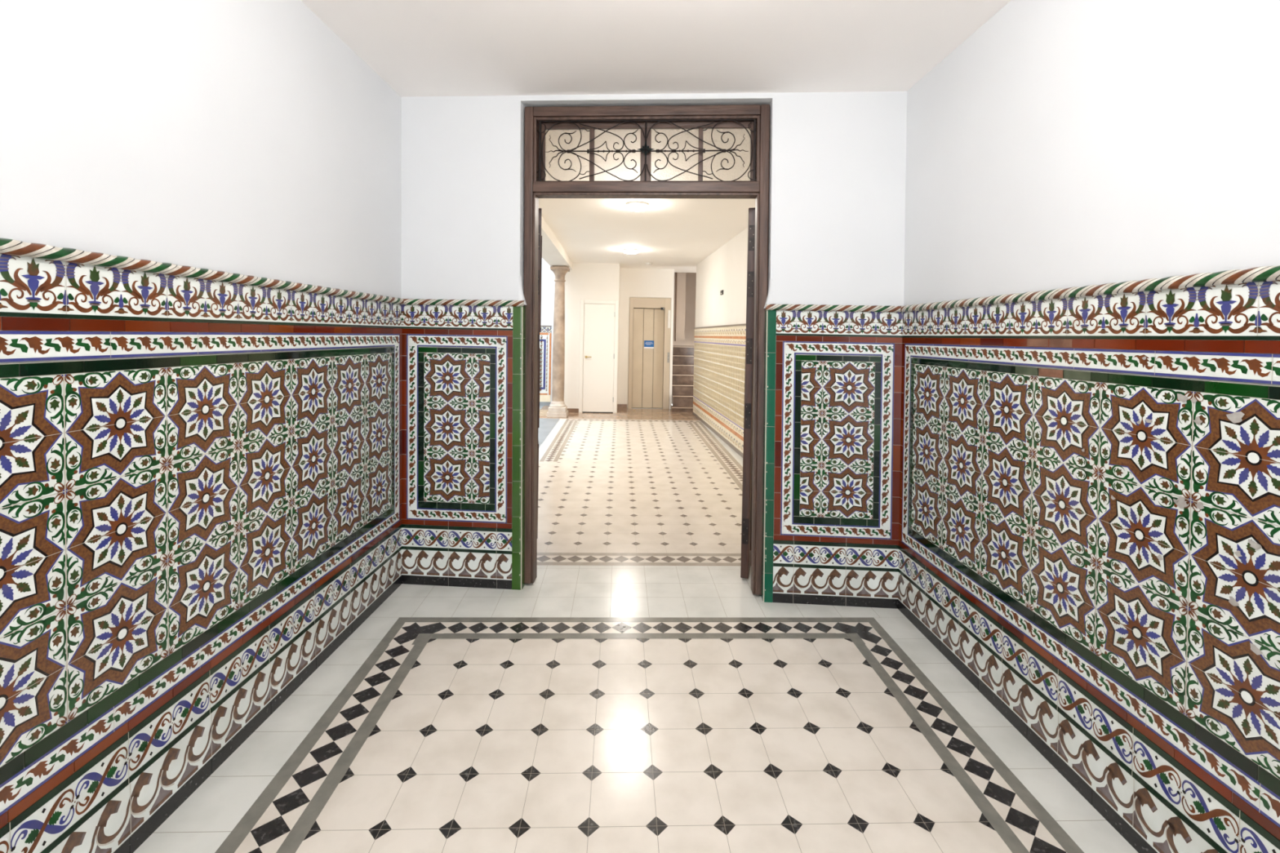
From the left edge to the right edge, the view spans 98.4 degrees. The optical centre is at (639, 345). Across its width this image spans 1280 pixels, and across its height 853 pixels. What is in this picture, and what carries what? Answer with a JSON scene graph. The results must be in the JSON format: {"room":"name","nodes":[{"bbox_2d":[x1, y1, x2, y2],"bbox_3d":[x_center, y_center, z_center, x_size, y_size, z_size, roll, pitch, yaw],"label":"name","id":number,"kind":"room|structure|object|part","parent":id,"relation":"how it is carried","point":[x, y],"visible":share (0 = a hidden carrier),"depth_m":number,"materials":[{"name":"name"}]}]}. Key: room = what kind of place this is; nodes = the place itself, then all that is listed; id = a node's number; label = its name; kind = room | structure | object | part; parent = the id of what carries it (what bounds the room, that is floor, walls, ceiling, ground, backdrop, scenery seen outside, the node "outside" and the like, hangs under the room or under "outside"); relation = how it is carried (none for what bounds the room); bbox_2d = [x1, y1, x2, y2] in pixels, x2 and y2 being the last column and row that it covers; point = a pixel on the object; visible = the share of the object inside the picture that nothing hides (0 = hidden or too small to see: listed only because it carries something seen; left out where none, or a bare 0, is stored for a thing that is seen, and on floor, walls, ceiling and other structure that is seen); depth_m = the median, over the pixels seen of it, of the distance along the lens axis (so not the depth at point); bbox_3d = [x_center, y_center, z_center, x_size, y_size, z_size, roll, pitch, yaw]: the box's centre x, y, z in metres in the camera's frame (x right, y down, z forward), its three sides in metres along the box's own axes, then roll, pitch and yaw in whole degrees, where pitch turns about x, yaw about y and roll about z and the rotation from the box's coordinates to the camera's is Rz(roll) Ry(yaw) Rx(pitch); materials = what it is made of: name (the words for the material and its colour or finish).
{"room":"entrance hall","nodes":[
{"label":"entrance hall","id":0,"kind":"room"},
{"bbox_2d":[0,0,404,852],"bbox_3d":[-1.451,0.021,0.693,0.163,2.758,5.088,1,1,1],"label":"wall","id":1,"kind":"structure","parent":0,"point":[201,302],"depth_m":1.63,"materials":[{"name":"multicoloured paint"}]},
{"bbox_3d":[-1.394,0.498,0.911,0.018,0.845,4.200,1,1,1],"label":"star tile panel","id":2,"kind":"part","parent":1,"relation":"part of","materials":[{"name":"multicoloured tile"}]},
{"bbox_3d":[-1.394,0.503,0.911,0.019,0.914,4.261,1,1,1],"label":"green tile frame","id":3,"kind":"part","parent":1,"relation":"part of","materials":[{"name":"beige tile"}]},
{"bbox_3d":[-1.394,0.499,0.911,0.258,1.114,4.458,1,1,-2],"label":"rust tile frame","id":4,"kind":"part","parent":1,"relation":"part of","materials":[{"name":"orange tile"}]},
{"bbox_3d":[-1.377,-0.204,0.637,0.021,0.035,4.987,1,1,1],"label":"rope moulding","id":5,"kind":"part","parent":1,"relation":"part of","materials":[{"name":"multicoloured tile"}]},
{"bbox_2d":[539,257,555,405],"bbox_3d":[-3.237,-1.197,7.220,4.200,4.900,8.100,1,1,-2],"label":"wall","id":6,"kind":"structure","parent":0,"point":[548,277],"depth_m":11.03,"materials":[{"name":"white paint"}]},
{"bbox_2d":[541,214,573,270],"bbox_3d":[-1.333,-1.416,8.084,0.340,0.138,4.100,1,1,-2],"label":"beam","id":7,"kind":"structure","parent":6,"relation":"attached to","point":[553,252],"depth_m":7.94,"materials":[{"name":"paint"}]},
{"bbox_2d":[537,405,559,448],"bbox_3d":[-3.285,1.291,7.313,4.000,0.081,8.000,1,1,-2],"label":"floor","id":8,"kind":"structure","parent":0,"point":[546,425],"depth_m":8.50,"materials":[{"name":"white tile"}]},
{"bbox_2d":[564,262,674,413],"bbox_3d":[-0.389,-0.135,10.792,2.085,2.758,1.200,1,1,-2],"label":"wall","id":9,"kind":"structure","parent":0,"point":[585,281],"depth_m":10.18,"materials":[{"name":"paint"}]},
{"bbox_2d":[567,404,626,412],"bbox_3d":[-0.824,1.199,10.497,1.376,0.085,0.182,0,1,-35],"label":"baseboard","id":10,"kind":"structure","parent":9,"relation":"attached to","point":[619,406],"depth_m":10.18,"materials":[{"name":"wood"}]},
{"bbox_2d":[578,299,618,413],"bbox_3d":[-0.760,0.211,10.153,0.700,2.075,0.074,1,1,-2],"label":"door","id":11,"kind":"structure","parent":9,"relation":"in","point":[599,325],"depth_m":10.17,"materials":[{"name":"white paint"}]},
{"bbox_2d":[627,297,671,408],"bbox_3d":[0.184,0.160,10.922,0.810,2.185,0.152,1,1,-2],"label":"door","id":12,"kind":"structure","parent":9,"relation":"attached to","point":[648,388],"depth_m":10.93,"materials":[{"name":"beige"}]},
{"bbox_3d":[-0.045,0.256,10.929,0.197,1.965,0.015,1,1,-2],"label":"door panel","id":13,"kind":"part","parent":12,"relation":"part of","materials":[{"name":"paint"}]},
{"bbox_3d":[0.142,1.248,10.941,0.615,0.008,0.090,1,1,-2],"label":"sill","id":14,"kind":"part","parent":12,"relation":"part of","materials":[{"name":"beige wood"}]},
{"bbox_3d":[0.159,0.259,10.950,0.197,1.965,0.015,1,1,-2],"label":"door panel","id":15,"kind":"part","parent":12,"relation":"part of","materials":[{"name":"paint"}]},
{"bbox_2d":[644,340,653,348],"bbox_3d":[0.180,-0.015,10.934,0.195,0.155,0.005,1,1,-2],"label":"notice","id":16,"kind":"object","parent":12,"relation":"attached to","point":[647,344],"visible":1,"depth_m":10.93,"materials":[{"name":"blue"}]},
{"bbox_3d":[0.363,0.262,10.972,0.197,1.965,0.015,1,1,-2],"label":"door panel","id":17,"kind":"part","parent":12,"relation":"part of","materials":[{"name":"paint"}]},
{"bbox_2d":[133,405,1137,852],"bbox_3d":[0.239,1.405,4.537,4.350,0.081,13.800,1,1,-2],"label":"floor","id":18,"kind":"structure","parent":0,"point":[538,717],"depth_m":2.06,"materials":[{"name":"beige tile"}]},
{"bbox_2d":[546,265,569,417],"bbox_3d":[-1.418,-0.066,9.666,0.340,2.620,0.340,1,1,-2],"label":"stone column","id":19,"kind":"structure","parent":18,"relation":"on","point":[557,408],"depth_m":9.58,"materials":[{"name":"beige stone"}]},
{"bbox_3d":[-1.438,1.024,9.685,0.290,0.100,0.290,1,1,-2],"label":"moulding","id":20,"kind":"part","parent":19,"relation":"part of","materials":[{"name":"stone"}]},
{"bbox_2d":[670,345,693,412],"bbox_3d":[1.284,0.646,11.966,1.440,1.218,3.000,1,1,-2],"label":"staircase","id":21,"kind":"structure","parent":18,"relation":"on","point":[682,381],"depth_m":11.31,"materials":[{"name":"wood"}]},
{"bbox_2d":[400,91,906,608],"bbox_3d":[0.028,0.006,3.107,2.993,2.758,0.193,1,1,4],"label":"wall","id":22,"kind":"structure","parent":0,"point":[837,160],"depth_m":2.99,"materials":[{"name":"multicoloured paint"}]},
{"bbox_3d":[-1.032,0.467,3.116,0.388,0.845,0.011,1,1,4],"label":"star tile panel","id":23,"kind":"part","parent":22,"relation":"part of","materials":[{"name":"multicoloured tile"}]},
{"bbox_3d":[-1.033,0.471,3.116,0.456,0.914,0.010,1,1,4],"label":"green tile frame","id":24,"kind":"part","parent":22,"relation":"part of","materials":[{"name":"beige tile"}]},
{"bbox_3d":[-1.035,0.467,3.116,0.656,1.114,0.076,1,1,-2],"label":"rust tile frame","id":25,"kind":"part","parent":22,"relation":"part of","materials":[{"name":"orange tile"}]},
{"bbox_3d":[-0.998,-0.239,3.086,0.715,0.035,0.021,1,1,4],"label":"rope moulding","id":26,"kind":"part","parent":22,"relation":"part of","materials":[{"name":"green ceramic"}]},
{"bbox_2d":[511,306,525,590],"bbox_3d":[-0.683,0.577,3.111,0.079,1.591,0.053,1,1,-2],"label":"trim","id":27,"kind":"structure","parent":22,"relation":"attached to","point":[518,313],"depth_m":3.09,"materials":[{"name":"tile"}]},
{"bbox_2d":[524,104,769,595],"bbox_3d":[-0.005,0.015,3.466,1.582,2.703,0.784,1,1,4],"label":"door frame","id":28,"kind":"structure","parent":22,"relation":"in","point":[602,185],"depth_m":3.12,"materials":[{"name":"brown wood"}]},
{"bbox_3d":[-0.632,0.009,3.176,0.077,2.703,0.103,1,1,4],"label":"frame post","id":29,"kind":"part","parent":28,"relation":"part of","materials":[{"name":"brown wood"}]},
{"bbox_3d":[-0.627,0.009,3.343,0.028,0.150,0.002,1,1,-12],"label":"hinge plate","id":30,"kind":"part","parent":28,"relation":"part of","materials":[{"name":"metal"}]},
{"bbox_3d":[-0.620,-0.381,3.336,0.028,0.150,0.002,1,1,-12],"label":"hinge plate","id":31,"kind":"part","parent":28,"relation":"part of","materials":[{"name":"metal"}]},
{"bbox_3d":[-0.615,-0.650,3.332,0.028,0.150,0.002,1,1,-12],"label":"hinge plate","id":32,"kind":"part","parent":28,"relation":"part of","materials":[{"name":"metal"}]},
{"bbox_3d":[-0.416,-1.085,3.167,0.260,0.301,0.004,1,1,4],"label":"glass pane","id":33,"kind":"part","parent":28,"relation":"part of","materials":[{"name":"white"}]},
{"bbox_3d":[-0.129,-1.079,3.148,0.267,0.301,0.004,1,1,4],"label":"glass pane","id":34,"kind":"part","parent":28,"relation":"part of","materials":[{"name":"white"}]},
{"bbox_3d":[0.032,-1.086,3.135,1.232,0.347,0.025,1,1,4],"label":"transom sash","id":35,"kind":"part","parent":28,"relation":"part of","materials":[{"name":"brown wood"}]},
{"bbox_2d":[537,119,756,181],"bbox_3d":[0.032,-1.087,3.093,1.252,0.350,0.026,1,1,4],"label":"iron grille","id":36,"kind":"object","parent":28,"relation":"on","point":[645,148],"visible":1,"depth_m":3.09,"materials":[{"name":"black metal"}]},
{"bbox_3d":[0.196,-1.073,3.126,0.270,0.301,0.004,1,1,4],"label":"glass pane","id":37,"kind":"part","parent":28,"relation":"part of","materials":[{"name":"white glass"}]},
{"bbox_3d":[0.487,-1.067,3.106,0.267,0.301,0.004,1,1,4],"label":"glass pane","id":38,"kind":"part","parent":28,"relation":"part of","materials":[{"name":"white glass"}]},
{"bbox_3d":[0.620,1.094,3.251,0.034,0.150,0.002,1,1,15],"label":"hinge plate","id":39,"kind":"part","parent":28,"relation":"part of","materials":[{"name":"metal"}]},
{"bbox_3d":[0.633,0.415,3.239,0.034,0.150,0.002,1,1,15],"label":"hinge plate","id":40,"kind":"part","parent":28,"relation":"part of","materials":[{"name":"metal"}]},
{"bbox_3d":[0.640,0.035,3.233,0.034,0.150,0.002,1,1,15],"label":"hinge plate","id":41,"kind":"part","parent":28,"relation":"part of","materials":[{"name":"metal"}]},
{"bbox_3d":[0.647,-0.355,3.226,0.034,0.150,0.002,1,1,15],"label":"hinge plate","id":42,"kind":"part","parent":28,"relation":"part of","materials":[{"name":"metal"}]},
{"bbox_3d":[0.652,-0.625,3.221,0.034,0.150,0.002,1,1,15],"label":"hinge plate","id":43,"kind":"part","parent":28,"relation":"part of","materials":[{"name":"metal"}]},
{"bbox_3d":[0.677,0.035,3.088,0.078,2.703,0.103,1,1,4],"label":"frame post","id":44,"kind":"part","parent":28,"relation":"part of","materials":[{"name":"brown wood"}]},
{"bbox_2d":[761,310,776,602],"bbox_3d":[0.703,0.604,3.020,0.070,1.591,0.058,1,1,-2],"label":"trim","id":45,"kind":"structure","parent":22,"relation":"attached to","point":[770,315],"depth_m":3.00,"materials":[{"name":"tile"}]},
{"bbox_3d":[1.040,-0.199,2.949,0.730,0.035,0.021,1,1,4],"label":"rope moulding","id":46,"kind":"part","parent":22,"relation":"part of","materials":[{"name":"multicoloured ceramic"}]},
{"bbox_3d":[1.060,0.508,2.976,0.394,0.845,0.011,1,1,4],"label":"star tile panel","id":47,"kind":"part","parent":22,"relation":"part of","materials":[{"name":"multicoloured tile"}]},
{"bbox_3d":[1.064,0.508,2.976,0.678,1.114,0.078,1,1,-2],"label":"rust tile frame","id":48,"kind":"part","parent":22,"relation":"part of","materials":[{"name":"orange tile"}]},
{"bbox_3d":[1.060,0.512,2.976,0.462,0.914,0.011,1,1,4],"label":"green tile frame","id":49,"kind":"part","parent":22,"relation":"part of","materials":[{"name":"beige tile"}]},
{"bbox_2d":[301,0,1011,272],"bbox_3d":[0.283,-1.447,4.728,4.350,0.100,13.320,1,1,-2],"label":"ceiling","id":50,"kind":"structure","parent":0,"point":[418,47],"depth_m":2.58,"materials":[{"name":"paint"}]},
{"bbox_2d":[623,248,638,253],"bbox_3d":[-0.140,-1.437,8.476,0.234,0.065,0.234,1,1,-2],"label":"ceiling lamp","id":51,"kind":"object","parent":50,"relation":"attached to","point":[628,251],"visible":1,"depth_m":8.39,"materials":[{"name":"white plastic"}]},
{"bbox_2d":[623,249,637,253],"bbox_3d":[-0.141,-1.425,8.476,0.210,0.041,0.210,1,1,-2],"label":"diffuser","id":52,"kind":"object","parent":51,"relation":"attached to","point":[628,251],"depth_m":8.41,"materials":[{"name":"white plastic"}]},
{"bbox_2d":[625,200,648,211],"bbox_3d":[-0.028,-1.384,5.528,0.234,0.065,0.234,1,1,-2],"label":"ceiling lamp","id":53,"kind":"object","parent":50,"relation":"attached to","point":[635,206],"visible":1,"depth_m":5.45,"materials":[{"name":"white plastic"}]},
{"bbox_2d":[626,203,647,211],"bbox_3d":[-0.028,-1.372,5.529,0.210,0.041,0.210,1,1,-2],"label":"diffuser","id":54,"kind":"object","parent":53,"relation":"attached to","point":[631,206],"depth_m":5.46,"materials":[{"name":"white plastic"}]},
{"bbox_2d":[672,272,696,346],"bbox_3d":[1.346,-1.246,12.034,1.700,5.000,3.600,1,1,-2],"label":"wall","id":55,"kind":"structure","parent":0,"point":[685,283],"depth_m":13.62,"materials":[{"name":"paint"}]},
{"bbox_2d":[693,227,747,457],"bbox_3d":[1.419,-0.031,6.725,0.372,2.758,7.134,1,1,-4],"label":"wall","id":56,"kind":"structure","parent":0,"point":[720,329],"depth_m":7.82,"materials":[{"name":"paint"}]},
{"bbox_2d":[897,0,1279,852],"bbox_3d":[1.503,0.076,0.653,0.168,2.758,4.798,1,1,-1],"label":"wall","id":57,"kind":"structure","parent":0,"point":[1089,524],"depth_m":1.68,"materials":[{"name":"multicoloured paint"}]},
{"bbox_3d":[1.443,0.555,0.726,0.082,1.114,4.464,1,1,-2],"label":"rust tile frame","id":58,"kind":"part","parent":57,"relation":"part of","materials":[{"name":"orange tile"}]},
{"bbox_3d":[1.435,-0.151,0.597,0.021,0.035,4.697,1,1,-1],"label":"rope moulding","id":59,"kind":"part","parent":57,"relation":"part of","materials":[{"name":"green ceramic"}]},
{"bbox_3d":[1.443,0.558,0.726,0.019,0.914,4.260,1,1,-1],"label":"green tile frame","id":60,"kind":"part","parent":57,"relation":"part of","materials":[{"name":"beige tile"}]},
{"bbox_3d":[1.443,0.554,0.726,0.018,0.845,4.200,1,1,-1],"label":"star tile panel","id":61,"kind":"part","parent":57,"relation":"part of","materials":[{"name":"multicoloured tile"}]}
]}

